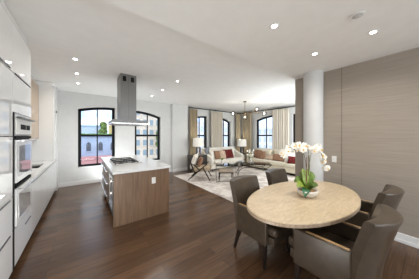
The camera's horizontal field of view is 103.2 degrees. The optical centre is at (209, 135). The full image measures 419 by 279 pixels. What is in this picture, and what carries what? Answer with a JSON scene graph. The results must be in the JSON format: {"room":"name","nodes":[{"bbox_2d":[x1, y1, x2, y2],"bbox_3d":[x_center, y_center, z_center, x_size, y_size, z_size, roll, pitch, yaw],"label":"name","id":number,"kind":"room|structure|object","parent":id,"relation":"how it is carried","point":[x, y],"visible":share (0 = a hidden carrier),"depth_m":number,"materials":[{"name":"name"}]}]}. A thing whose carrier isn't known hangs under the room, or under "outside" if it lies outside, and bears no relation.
{"room":"open-plan kitchen","nodes":[
{"label":"open-plan kitchen","id":0,"kind":"room"},
{"bbox_2d":[55,87,57,190],"bbox_3d":[-4.582,0.100,4.550,0.620,2.860,0.335,0,0,-37],"label":"wall","id":1,"kind":"structure","parent":0,"point":[56,89],"depth_m":4.72,"materials":[{"name":"white paint"}]},
{"bbox_2d":[32,81,56,161],"bbox_3d":[-4.312,-0.332,4.212,0.637,1.987,0.520,0,0,-37],"label":"upper cabinet","id":2,"kind":"object","parent":1,"relation":"attached to","point":[44,148],"visible":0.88,"depth_m":4.10,"materials":[{"name":"white laminate"}]},
{"bbox_2d":[3,0,294,111],"bbox_3d":[-0.189,-1.405,5.248,9.070,0.150,5.120,0,0,-37],"label":"ceiling","id":3,"kind":"structure","parent":0,"point":[108,40],"depth_m":2.94,"materials":[{"name":"white paint"}]},
{"bbox_2d":[107,73,148,125],"bbox_3d":[-1.891,-0.781,3.835,0.730,1.093,0.840,0,0,-37],"label":"range hood","id":4,"kind":"object","parent":3,"relation":"hanging from","point":[126,84],"visible":1,"depth_m":3.62,"materials":[{"name":"metal"}]},
{"bbox_2d":[232,101,266,119],"bbox_3d":[1.527,-0.967,6.493,1.397,0.724,0.229,0,0,-2],"label":"chandelier","id":5,"kind":"object","parent":3,"relation":"hanging from","point":[243,101],"visible":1,"depth_m":6.50,"materials":[{"name":"gold metal"}]},
{"bbox_2d":[58,90,240,182],"bbox_3d":[-1.613,0.100,7.131,8.870,2.860,0.200,0,0,-37],"label":"wall","id":6,"kind":"structure","parent":0,"point":[69,103],"depth_m":5.56,"materials":[{"name":"white paint"}]},
{"bbox_2d":[78,107,114,167],"bbox_3d":[-3.719,0.025,5.506,1.010,1.972,0.190,0,0,-37],"label":"window","id":7,"kind":"structure","parent":6,"relation":"in","point":[80,135],"depth_m":5.48,"materials":[{"name":"black metal"}]},
{"bbox_2d":[58,169,171,187],"bbox_3d":[-3.014,1.465,5.934,3.550,0.130,0.018,0,0,-37],"label":"baseboard","id":8,"kind":"structure","parent":6,"relation":"attached to","point":[65,184],"depth_m":5.17,"materials":[{"name":"white wood"}]},
{"bbox_2d":[135,111,160,160],"bbox_3d":[-2.415,0.041,6.492,0.980,1.941,0.190,0,0,-37],"label":"window","id":9,"kind":"structure","parent":6,"relation":"in","point":[139,112],"depth_m":6.70,"materials":[{"name":"black metal"}]},
{"bbox_2d":[198,116,205,147],"bbox_3d":[-0.465,0.034,7.967,0.770,1.955,0.190,0,0,-37],"label":"window","id":10,"kind":"structure","parent":6,"relation":"in","point":[199,117],"depth_m":8.19,"materials":[{"name":"black metal"}]},
{"bbox_2d":[189,107,240,113],"bbox_3d":[0.389,-1.240,8.405,3.360,0.042,0.182,0,0,-37],"label":"curtain rod","id":11,"kind":"object","parent":6,"relation":"attached to","point":[189,107],"visible":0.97,"depth_m":8.15,"materials":[{"name":"black metal"}]},
{"bbox_2d":[190,109,197,154],"bbox_3d":[-0.724,0.155,7.477,0.411,2.690,0.088,0,0,-37],"label":"curtain","id":12,"kind":"object","parent":11,"relation":"hanging from","point":[193,112],"visible":0.66,"depth_m":7.46,"materials":[{"name":"beige fabric"}]},
{"bbox_2d":[211,111,222,146],"bbox_3d":[0.362,0.155,8.297,0.730,2.690,0.092,0,0,-37],"label":"curtain","id":13,"kind":"object","parent":11,"relation":"hanging from","point":[216,117],"visible":0.66,"depth_m":8.27,"materials":[{"name":"fabric"}]},
{"bbox_2d":[236,114,240,151],"bbox_3d":[1.590,0.155,9.226,0.352,2.690,0.091,0,0,-37],"label":"curtain","id":14,"kind":"object","parent":11,"relation":"hanging from","point":[238,127],"visible":0.68,"depth_m":9.19,"materials":[{"name":"beige fabric"}]},
{"bbox_2d":[223,119,228,146],"bbox_3d":[0.791,0.030,8.917,0.820,1.961,0.190,0,0,-37],"label":"window","id":15,"kind":"structure","parent":6,"relation":"in","point":[223,119],"depth_m":9.01,"materials":[{"name":"black metal"}]},
{"bbox_2d":[172,104,187,168],"bbox_3d":[-1.284,0.100,7.185,0.720,2.860,0.110,0,0,-37],"label":"wall pier","id":16,"kind":"object","parent":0,"point":[179,112],"visible":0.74,"depth_m":7.11,"materials":[{"name":"white paint"}]},
{"bbox_2d":[172,167,187,171],"bbox_3d":[-1.245,1.465,7.134,0.740,0.130,0.018,0,0,-37],"label":"baseboard","id":17,"kind":"object","parent":16,"relation":"attached to","point":[185,168],"visible":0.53,"depth_m":7.09,"materials":[{"name":"white wood"}]},
{"bbox_2d":[9,165,418,278],"bbox_3d":[1.522,1.590,3.069,9.170,0.120,10.860,0,0,-37],"label":"floor","id":18,"kind":"structure","parent":0,"point":[74,237],"depth_m":2.29,"materials":[{"name":"brown wood"}]},
{"bbox_2d":[0,0,12,278],"bbox_3d":[-2.122,0.102,1.310,0.625,2.855,0.648,0,0,-37],"label":"tall cabinet","id":19,"kind":"object","parent":18,"relation":"on","point":[6,25],"visible":1,"depth_m":1.61,"materials":[{"name":"white wood"}]},
{"bbox_2d":[8,9,30,268],"bbox_3d":[-2.547,0.102,1.872,0.625,2.855,0.758,0,0,-37],"label":"oven tower","id":20,"kind":"object","parent":18,"relation":"on","point":[21,52],"visible":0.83,"depth_m":1.97,"materials":[{"name":"white laminate"}]},
{"bbox_2d":[15,116,34,135],"bbox_3d":[-2.467,-0.105,1.961,0.470,0.210,0.665,0,0,-37],"label":"speed oven","id":21,"kind":"object","parent":20,"relation":"in","point":[22,125],"visible":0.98,"depth_m":1.99,"materials":[{"name":"silver metal"}]},
{"bbox_2d":[15,174,36,226],"bbox_3d":[-2.494,0.775,1.944,0.566,0.460,0.670,0,0,-37],"label":"oven","id":22,"kind":"object","parent":20,"relation":"in","point":[23,188],"visible":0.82,"depth_m":1.99,"materials":[{"name":"silver metal"}]},
{"bbox_2d":[15,136,36,182],"bbox_3d":[-2.494,0.268,1.944,0.566,0.525,0.670,0,0,-37],"label":"oven","id":23,"kind":"object","parent":20,"relation":"in","point":[23,144],"visible":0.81,"depth_m":1.99,"materials":[{"name":"silver metal"}]},
{"bbox_2d":[31,177,38,234],"bbox_3d":[-2.938,1.096,2.380,0.615,0.868,0.518,0,0,-37],"label":"base cabinet","id":24,"kind":"object","parent":18,"relation":"on","point":[35,184],"visible":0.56,"depth_m":2.58,"materials":[{"name":"white laminate"}]},
{"bbox_2d":[29,160,54,177],"bbox_3d":[-3.465,0.640,3.087,0.632,0.040,2.275,0,0,-37],"label":"countertop","id":25,"kind":"structure","parent":24,"relation":"on","point":[44,165],"depth_m":3.32,"materials":[{"name":"white stone"}]},
{"bbox_2d":[38,172,44,219],"bbox_3d":[-3.251,1.096,2.795,0.615,0.868,0.518,0,0,-37],"label":"base cabinet","id":26,"kind":"object","parent":18,"relation":"on","point":[42,176],"visible":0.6,"depth_m":2.94,"materials":[{"name":"white laminate"}]},
{"bbox_2d":[44,167,48,207],"bbox_3d":[-3.565,1.097,3.209,0.615,0.866,0.518,0,0,-37],"label":"base cabinet","id":27,"kind":"object","parent":18,"relation":"on","point":[46,171],"visible":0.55,"depth_m":3.33,"materials":[{"name":"white laminate"}]},
{"bbox_2d":[49,164,52,200],"bbox_3d":[-3.879,1.097,3.624,0.615,0.866,0.518,0,0,-37],"label":"base cabinet","id":28,"kind":"object","parent":18,"relation":"on","point":[51,166],"visible":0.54,"depth_m":3.73,"materials":[{"name":"white laminate"}]},
{"bbox_2d":[53,160,56,192],"bbox_3d":[-4.250,1.096,4.114,0.615,0.868,0.708,0,0,-37],"label":"base cabinet","id":29,"kind":"object","parent":18,"relation":"on","point":[55,162],"visible":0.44,"depth_m":4.24,"materials":[{"name":"white laminate"}]},
{"bbox_2d":[100,161,168,227],"bbox_3d":[-1.910,1.085,3.947,1.016,0.890,2.300,0,0,-37],"label":"kitchen island","id":30,"kind":"object","parent":18,"relation":"on","point":[131,197],"visible":0.84,"depth_m":3.02,"materials":[{"name":"brown wood"}]},
{"bbox_2d":[101,155,170,174],"bbox_3d":[-1.889,0.620,3.956,1.020,0.040,2.410,0,0,-37],"label":"island countertop","id":31,"kind":"structure","parent":30,"relation":"on","point":[147,163],"depth_m":3.32,"materials":[{"name":"white stone"}]},
{"bbox_2d":[109,157,141,165],"bbox_3d":[-1.943,0.572,3.796,0.540,0.055,0.860,0,0,-37],"label":"gas cooktop","id":32,"kind":"object","parent":31,"relation":"in","point":[118,161],"visible":1,"depth_m":3.62,"materials":[{"name":"metal"}]},
{"bbox_2d":[174,165,294,201],"bbox_3d":[1.117,1.522,6.042,3.630,0.013,3.390,0,0,-37],"label":"area rug","id":33,"kind":"object","parent":18,"relation":"on","point":[222,189],"visible":0.49,"depth_m":5.72,"materials":[{"name":"beige carpet"}]},
{"bbox_2d":[187,154,206,171],"bbox_3d":[-0.518,1.160,7.117,0.720,0.660,0.502,0,0,-37],"label":"side table","id":34,"kind":"object","parent":33,"relation":"on","point":[203,156],"visible":0.38,"depth_m":7.03,"materials":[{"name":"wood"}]},
{"bbox_2d":[193,138,203,154],"bbox_3d":[-0.481,0.469,7.184,0.490,0.720,0.490,0,0,-37],"label":"table lamp","id":35,"kind":"object","parent":34,"relation":"on","point":[198,143],"visible":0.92,"depth_m":7.01,"materials":[{"name":"white fabric"}]},
{"bbox_2d":[188,153,210,180],"bbox_3d":[-0.325,1.081,5.856,0.760,0.866,0.638,0,0,5],"label":"lounge chair","id":36,"kind":"object","parent":33,"relation":"on","point":[206,167],"visible":0.99,"depth_m":5.61,"materials":[{"name":"beige fabric"}]},
{"bbox_2d":[190,153,197,168],"bbox_3d":[-0.535,0.895,5.874,0.245,0.494,0.500,0,0,5],"label":"cushion","id":37,"kind":"object","parent":36,"relation":"on","point":[194,158],"depth_m":5.66,"materials":[{"name":"white fabric"}]},
{"bbox_2d":[197,157,202,166],"bbox_3d":[-0.327,0.910,5.821,0.196,0.319,0.320,0,0,-9],"label":"throw pillow","id":38,"kind":"object","parent":36,"relation":"on","point":[200,160],"visible":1,"depth_m":5.69,"materials":[{"name":"orange fabric"}]},
{"bbox_2d":[193,164,210,171],"bbox_3d":[-0.253,1.142,5.849,0.602,0.199,0.540,0,0,5],"label":"seat cushion","id":39,"kind":"object","parent":36,"relation":"on","point":[196,168],"depth_m":5.59,"materials":[{"name":"beige fabric"}]},
{"bbox_2d":[201,146,244,171],"bbox_3d":[0.671,1.040,7.817,2.050,0.950,0.860,0,0,-37],"label":"loveseat","id":40,"kind":"object","parent":33,"relation":"on","point":[238,156],"visible":0.58,"depth_m":7.62,"materials":[{"name":"beige fabric"}]},
{"bbox_2d":[214,150,220,159],"bbox_3d":[0.378,0.870,7.458,0.420,0.376,0.217,0,0,-40],"label":"throw pillow","id":41,"kind":"object","parent":40,"relation":"on","point":[216,153],"visible":0.95,"depth_m":7.36,"materials":[{"name":"orange fabric"}]},
{"bbox_2d":[214,159,229,163],"bbox_3d":[0.389,1.135,7.472,0.857,0.158,0.650,0,0,-37],"label":"seat cushion","id":42,"kind":"object","parent":40,"relation":"on","point":[217,160],"depth_m":7.28,"materials":[{"name":"beige fabric"}]},
{"bbox_2d":[220,150,225,158],"bbox_3d":[0.566,0.870,7.574,0.420,0.376,0.209,0,0,-31],"label":"throw pillow","id":43,"kind":"object","parent":40,"relation":"on","point":[222,153],"visible":0.75,"depth_m":7.53,"materials":[{"name":"beige fabric"}]},
{"bbox_2d":[224,149,233,157],"bbox_3d":[0.893,0.860,7.822,0.600,0.413,0.235,0,0,-37],"label":"throw pillow","id":44,"kind":"object","parent":40,"relation":"on","point":[229,153],"visible":0.86,"depth_m":7.76,"materials":[{"name":"red fabric"}]},
{"bbox_2d":[226,156,242,161],"bbox_3d":[1.079,1.135,7.994,0.857,0.158,0.650,0,0,-37],"label":"seat cushion","id":45,"kind":"object","parent":40,"relation":"on","point":[236,158],"depth_m":7.76,"materials":[{"name":"beige fabric"}]},
{"bbox_2d":[218,168,233,180],"bbox_3d":[0.546,1.316,5.578,0.505,0.401,0.385,0,0,0],"label":"upholstered stool","id":46,"kind":"object","parent":33,"relation":"on","point":[220,170],"visible":0.91,"depth_m":5.41,"materials":[{"name":"beige fabric"}]},
{"bbox_2d":[215,163,238,182],"bbox_3d":[0.581,1.241,5.630,0.740,0.545,0.600,0,0,0],"label":"glass side table","id":47,"kind":"object","parent":33,"relation":"on","point":[217,164],"visible":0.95,"depth_m":5.43,"materials":[{"name":"metal"}]},
{"bbox_2d":[236,162,271,175],"bbox_3d":[1.649,1.275,6.325,1.280,0.453,0.640,0,0,8],"label":"coffee table","id":48,"kind":"object","parent":33,"relation":"on","point":[238,163],"visible":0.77,"depth_m":6.29,"materials":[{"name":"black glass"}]},
{"bbox_2d":[246,149,253,162],"bbox_3d":[1.593,0.791,6.496,0.308,0.514,0.302,0,0,-37],"label":"flower vase","id":49,"kind":"object","parent":48,"relation":"on","point":[250,157],"visible":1,"depth_m":6.45,"materials":[{"name":"clear glass"}]},
{"bbox_2d":[247,148,294,173],"bbox_3d":[2.956,1.065,7.000,0.900,0.900,2.850,0,0,-37],"label":"sofa","id":50,"kind":"object","parent":33,"relation":"on","point":[290,168],"visible":0.28,"depth_m":6.95,"materials":[{"name":"fabric"}]},
{"bbox_2d":[252,157,267,161],"bbox_3d":[2.364,1.135,7.609,0.690,0.158,0.835,0,0,-37],"label":"seat cushion","id":51,"kind":"object","parent":50,"relation":"on","point":[254,159],"depth_m":7.36,"materials":[{"name":"fabric"}]},
{"bbox_2d":[256,151,265,158],"bbox_3d":[2.341,0.890,7.614,0.230,0.350,0.500,0,0,-31],"label":"throw pillow","id":52,"kind":"object","parent":50,"relation":"on","point":[260,154],"visible":0.98,"depth_m":7.51,"materials":[{"name":"orange fabric"}]},
{"bbox_2d":[258,149,272,157],"bbox_3d":[2.591,0.856,7.781,0.261,0.436,0.823,0,0,-37],"label":"cushion","id":53,"kind":"object","parent":50,"relation":"on","point":[268,151],"depth_m":7.56,"materials":[{"name":"fabric"}]},
{"bbox_2d":[264,154,273,159],"bbox_3d":[2.623,0.940,7.275,0.183,0.240,0.480,0,0,-37],"label":"throw pillow","id":54,"kind":"object","parent":50,"relation":"on","point":[267,156],"visible":0.88,"depth_m":7.22,"materials":[{"name":"beige fabric"}]},
{"bbox_2d":[265,160,285,166],"bbox_3d":[2.872,1.135,6.937,0.690,0.158,0.835,0,0,-37],"label":"seat cushion","id":55,"kind":"object","parent":50,"relation":"on","point":[274,163],"depth_m":6.69,"materials":[{"name":"fabric"}]},
{"bbox_2d":[272,154,284,161],"bbox_3d":[2.896,0.920,6.880,0.212,0.286,0.600,0,0,-37],"label":"throw pillow","id":56,"kind":"object","parent":50,"relation":"on","point":[276,157],"visible":0.72,"depth_m":6.86,"materials":[{"name":"orange fabric"}]},
{"bbox_2d":[284,153,294,162],"bbox_3d":[3.174,0.870,6.513,0.226,0.413,0.440,0,0,-43],"label":"throw pillow","id":57,"kind":"object","parent":50,"relation":"on","point":[289,154],"visible":0.38,"depth_m":6.51,"materials":[{"name":"white fabric"}]},
{"bbox_2d":[284,163,294,168],"bbox_3d":[3.381,1.135,6.264,0.690,0.158,0.835,0,0,-37],"label":"seat cushion","id":58,"kind":"object","parent":50,"relation":"on","point":[286,166],"depth_m":6.23,"materials":[{"name":"fabric"}]},
{"bbox_2d":[287,156,294,163],"bbox_3d":[3.123,0.930,6.249,0.340,0.288,0.214,0,0,39],"label":"throw pillow","id":59,"kind":"object","parent":50,"relation":"on","point":[291,159],"visible":0.72,"depth_m":6.22,"materials":[{"name":"red fabric"}]},
{"bbox_2d":[229,175,292,269],"bbox_3d":[0.674,1.082,2.283,0.564,0.904,0.788,0,0,-37],"label":"dining chair","id":60,"kind":"object","parent":18,"relation":"on","point":[243,187],"visible":0.68,"depth_m":2.12,"materials":[{"name":"brown leather"}]},
{"bbox_2d":[268,224,290,237],"bbox_3d":[0.754,1.107,2.178,0.444,0.103,0.525,0,0,-37],"label":"seat cushion","id":61,"kind":"object","parent":60,"relation":"on","point":[273,231],"depth_m":1.90,"materials":[{"name":"brown leather"}]},
{"bbox_2d":[265,168,287,185],"bbox_3d":[1.368,1.082,2.833,0.564,0.904,0.788,0,0,-37],"label":"dining chair","id":62,"kind":"object","parent":18,"relation":"on","point":[275,175],"visible":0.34,"depth_m":3.02,"materials":[{"name":"brown leather"}]},
{"bbox_2d":[247,181,360,254],"bbox_3d":[1.248,1.155,2.179,1.931,0.750,1.054,0,0,-37],"label":"dining table","id":63,"kind":"object","parent":18,"relation":"on","point":[278,204],"visible":0.73,"depth_m":1.85,"materials":[{"name":"brown wood"}]},
{"bbox_2d":[279,142,329,197],"bbox_3d":[1.214,0.428,2.128,0.658,0.702,0.248,0,0,-22],"label":"potted orchid","id":64,"kind":"object","parent":63,"relation":"on","point":[306,185],"visible":1,"depth_m":2.13,"materials":[{"name":"white plant"}]},
{"bbox_2d":[297,187,318,197],"bbox_3d":[1.268,0.736,2.144,0.304,0.088,0.232,0,0,-37],"label":"bowl","id":65,"kind":"object","parent":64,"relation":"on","point":[306,192],"depth_m":2.06,"materials":[{"name":"white ceramic"}]},
{"bbox_2d":[288,204,403,278],"bbox_3d":[1.235,1.082,1.575,0.564,0.904,0.788,0,0,-37],"label":"dining chair","id":66,"kind":"object","parent":18,"relation":"on","point":[342,250],"visible":0.91,"depth_m":1.36,"materials":[{"name":"brown leather"}]},
{"bbox_2d":[288,228,354,249],"bbox_3d":[1.156,1.107,1.680,0.444,0.103,0.525,0,0,-37],"label":"seat cushion","id":67,"kind":"object","parent":66,"relation":"on","point":[344,240],"depth_m":1.73,"materials":[{"name":"brown leather"}]},
{"bbox_2d":[344,184,404,226],"bbox_3d":[1.975,1.082,2.197,0.564,0.904,0.788,0,0,-37],"label":"dining chair","id":68,"kind":"object","parent":18,"relation":"on","point":[391,195],"visible":0.38,"depth_m":1.92,"materials":[{"name":"brown leather"}]},
{"bbox_3d":[1.728,1.230,8.855,0.480,0.600,0.480,0,0,-37],"label":"table","id":69,"kind":"object","parent":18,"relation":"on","visible":0},
{"bbox_2d":[237,139,246,152],"bbox_3d":[1.728,0.570,8.855,0.490,0.720,0.490,0,0,-37],"label":"table lamp","id":70,"kind":"object","parent":69,"relation":"on","point":[241,142],"visible":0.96,"depth_m":8.70,"materials":[{"name":"white fabric"}]},
{"bbox_2d":[104,0,418,79],"bbox_3d":[3.056,-1.340,0.957,9.070,0.280,5.640,0,0,-37],"label":"ceiling","id":71,"kind":"structure","parent":0,"point":[240,28],"depth_m":1.83,"materials":[{"name":"white paint"}]},
{"bbox_2d":[269,23,278,28],"bbox_3d":[0.709,-1.196,1.815,0.104,0.007,0.104,0,0,-37],"label":"recessed light","id":72,"kind":"object","parent":71,"relation":"in","point":[274,25],"visible":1,"depth_m":1.81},
{"bbox_2d":[349,11,365,19],"bbox_3d":[1.471,-1.187,1.652,0.120,0.021,0.120,0,0,-37],"label":"ceiling speaker","id":73,"kind":"object","parent":71,"relation":"attached to","point":[359,14],"visible":1,"depth_m":1.64,"materials":[{"name":"grey plastic"}]},
{"bbox_2d":[352,13,362,18],"bbox_3d":[1.471,-1.182,1.652,0.088,0.012,0.088,0,0,-37],"label":"grille","id":74,"kind":"object","parent":73,"relation":"attached to","point":[356,15],"depth_m":1.64,"materials":[{"name":"grey plastic"}]},
{"bbox_2d":[367,29,378,34],"bbox_3d":[1.894,-1.196,1.922,0.104,0.007,0.104,0,0,-37],"label":"recessed light","id":75,"kind":"object","parent":71,"relation":"in","point":[371,32],"visible":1,"depth_m":1.92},
{"bbox_2d":[241,105,294,152],"bbox_3d":[3.359,0.100,7.744,0.200,2.860,4.820,0,0,-37],"label":"wall","id":76,"kind":"structure","parent":0,"point":[256,116],"depth_m":8.57,"materials":[{"name":"white paint"}]},
{"bbox_2d":[257,115,271,147],"bbox_3d":[2.847,0.010,8.379,0.190,2.001,1.130,0,0,-37],"label":"window","id":77,"kind":"structure","parent":76,"relation":"in","point":[258,135],"depth_m":8.67,"materials":[{"name":"black metal"}]},
{"bbox_2d":[242,106,294,113],"bbox_3d":[3.128,-1.240,7.732,0.182,0.042,4.160,0,0,-37],"label":"curtain rod","id":78,"kind":"object","parent":76,"relation":"attached to","point":[288,106],"visible":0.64,"depth_m":7.81,"materials":[{"name":"black metal"}]},
{"bbox_2d":[243,113,251,161],"bbox_3d":[2.044,0.155,9.052,0.096,2.690,0.631,0,0,-37],"label":"curtain","id":79,"kind":"object","parent":78,"relation":"hanging from","point":[247,124],"visible":0.77,"depth_m":9.00,"materials":[{"name":"beige fabric"}]},
{"bbox_2d":[272,108,288,148],"bbox_3d":[3.202,0.155,7.520,0.096,2.690,0.829,0,0,-37],"label":"curtain","id":80,"kind":"object","parent":78,"relation":"hanging from","point":[280,118],"visible":0.71,"depth_m":7.53,"materials":[{"name":"fabric"}]},
{"bbox_2d":[293,114,294,149],"bbox_3d":[4.003,0.035,6.851,0.190,1.951,1.100,0,0,-37],"label":"window","id":81,"kind":"structure","parent":76,"relation":"in","point":[293,114],"depth_m":7.28,"materials":[{"name":"black metal"}]},
{"bbox_2d":[303,70,322,180],"bbox_3d":[1.996,0.165,3.196,0.328,2.730,0.328,0,0,-37],"label":"column","id":82,"kind":"structure","parent":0,"point":[312,80],"depth_m":3.06,"materials":[{"name":"white paint"}]},
{"bbox_2d":[295,47,418,238],"bbox_3d":[3.512,0.165,1.490,0.140,2.730,5.340,0,0,-37],"label":"wall partition","id":83,"kind":"structure","parent":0,"point":[380,96],"depth_m":2.61,"materials":[{"name":"beige wood"}]},
{"bbox_2d":[332,156,336,162],"bbox_3d":[2.264,0.430,3.016,0.010,0.116,0.072,0,0,-37],"label":"light switch","id":84,"kind":"object","parent":83,"relation":"attached to","point":[334,158],"visible":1,"depth_m":3.01,"materials":[{"name":"white plastic"}]},
{"bbox_2d":[341,68,341,184],"bbox_3d":[2.334,0.100,2.931,0.002,2.600,0.006,0,0,-37],"label":"trim","id":85,"kind":"structure","parent":83,"relation":"attached to","point":[341,68],"depth_m":2.93,"materials":[{"name":"brown wood"}]},
{"bbox_2d":[394,232,418,248],"bbox_3d":[3.446,1.465,1.440,0.026,0.130,5.340,0,0,-37],"label":"baseboard","id":86,"kind":"structure","parent":83,"relation":"attached to","point":[402,238],"depth_m":2.32,"materials":[{"name":"white wood"}]},
{"bbox_3d":[-1.946,0.100,0.384,0.200,2.860,10.160,0,0,-37],"label":"wall","id":87,"kind":"structure","parent":0,"visible":0},
{"bbox_2d":[29,75,38,138],"bbox_3d":[-3.943,-0.630,3.482,0.345,1.390,1.066,0,0,-37],"label":"upper cabinet","id":88,"kind":"object","parent":87,"relation":"attached to","point":[34,86],"visible":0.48,"depth_m":3.67,"materials":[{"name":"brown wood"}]},
{"label":"outside","id":89,"kind":"structure","parent":0,"visible":0},
{"bbox_3d":[-17.593,10.630,48.130,150.000,0.200,82.000,0,0,-37],"label":"floor","id":90,"kind":"structure","parent":89,"visible":0},
{"bbox_2d":[81,125,100,133],"bbox_3d":[-26.446,4.230,32.564,9.400,12.600,4.150,0,0,-37],"label":"building","id":91,"kind":"structure","parent":90,"relation":"on","point":[87,129],"depth_m":32.43,"materials":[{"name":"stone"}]},
{"bbox_2d":[81,137,111,156],"bbox_3d":[-20.419,5.230,25.838,10.900,10.600,6.150,0,0,-37],"label":"building","id":92,"kind":"structure","parent":90,"relation":"on","point":[88,144],"depth_m":24.75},
{"bbox_2d":[81,155,111,163],"bbox_3d":[-18.157,6.780,22.847,10.900,7.500,1.450,0,0,-37],"label":"building","id":93,"kind":"structure","parent":90,"relation":"on","point":[87,159],"depth_m":23.34,"materials":[{"name":"pink brick"}]},
{"bbox_2d":[98,122,107,133],"bbox_3d":[-20.320,3.921,31.613,1.796,13.223,1.810,0,0,35],"label":"tree","id":94,"kind":"object","parent":90,"relation":"on","point":[103,130],"visible":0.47,"depth_m":31.23,"materials":[{"name":"green plant"}]},
{"bbox_2d":[136,113,156,158],"bbox_3d":[-12.648,2.605,32.969,8.700,15.850,8.150,0,0,-37],"label":"building","id":95,"kind":"structure","parent":90,"relation":"on","point":[141,141],"depth_m":29.19,"materials":[{"name":"beige stone"}]},
{"bbox_2d":[198,122,227,148],"bbox_3d":[-0.933,3.705,44.337,16.300,13.650,8.150,0,0,-37],"label":"building","id":96,"kind":"structure","parent":90,"relation":"on","point":[201,123],"depth_m":43.06,"materials":[{"name":"white stone"}]},
{"bbox_2d":[259,128,271,148],"bbox_3d":[20.771,4.355,42.039,8.150,12.350,26.300,0,0,-37],"label":"building","id":97,"kind":"structure","parent":90,"relation":"on","point":[262,139],"depth_m":43.56,"materials":[{"name":"white stone"}]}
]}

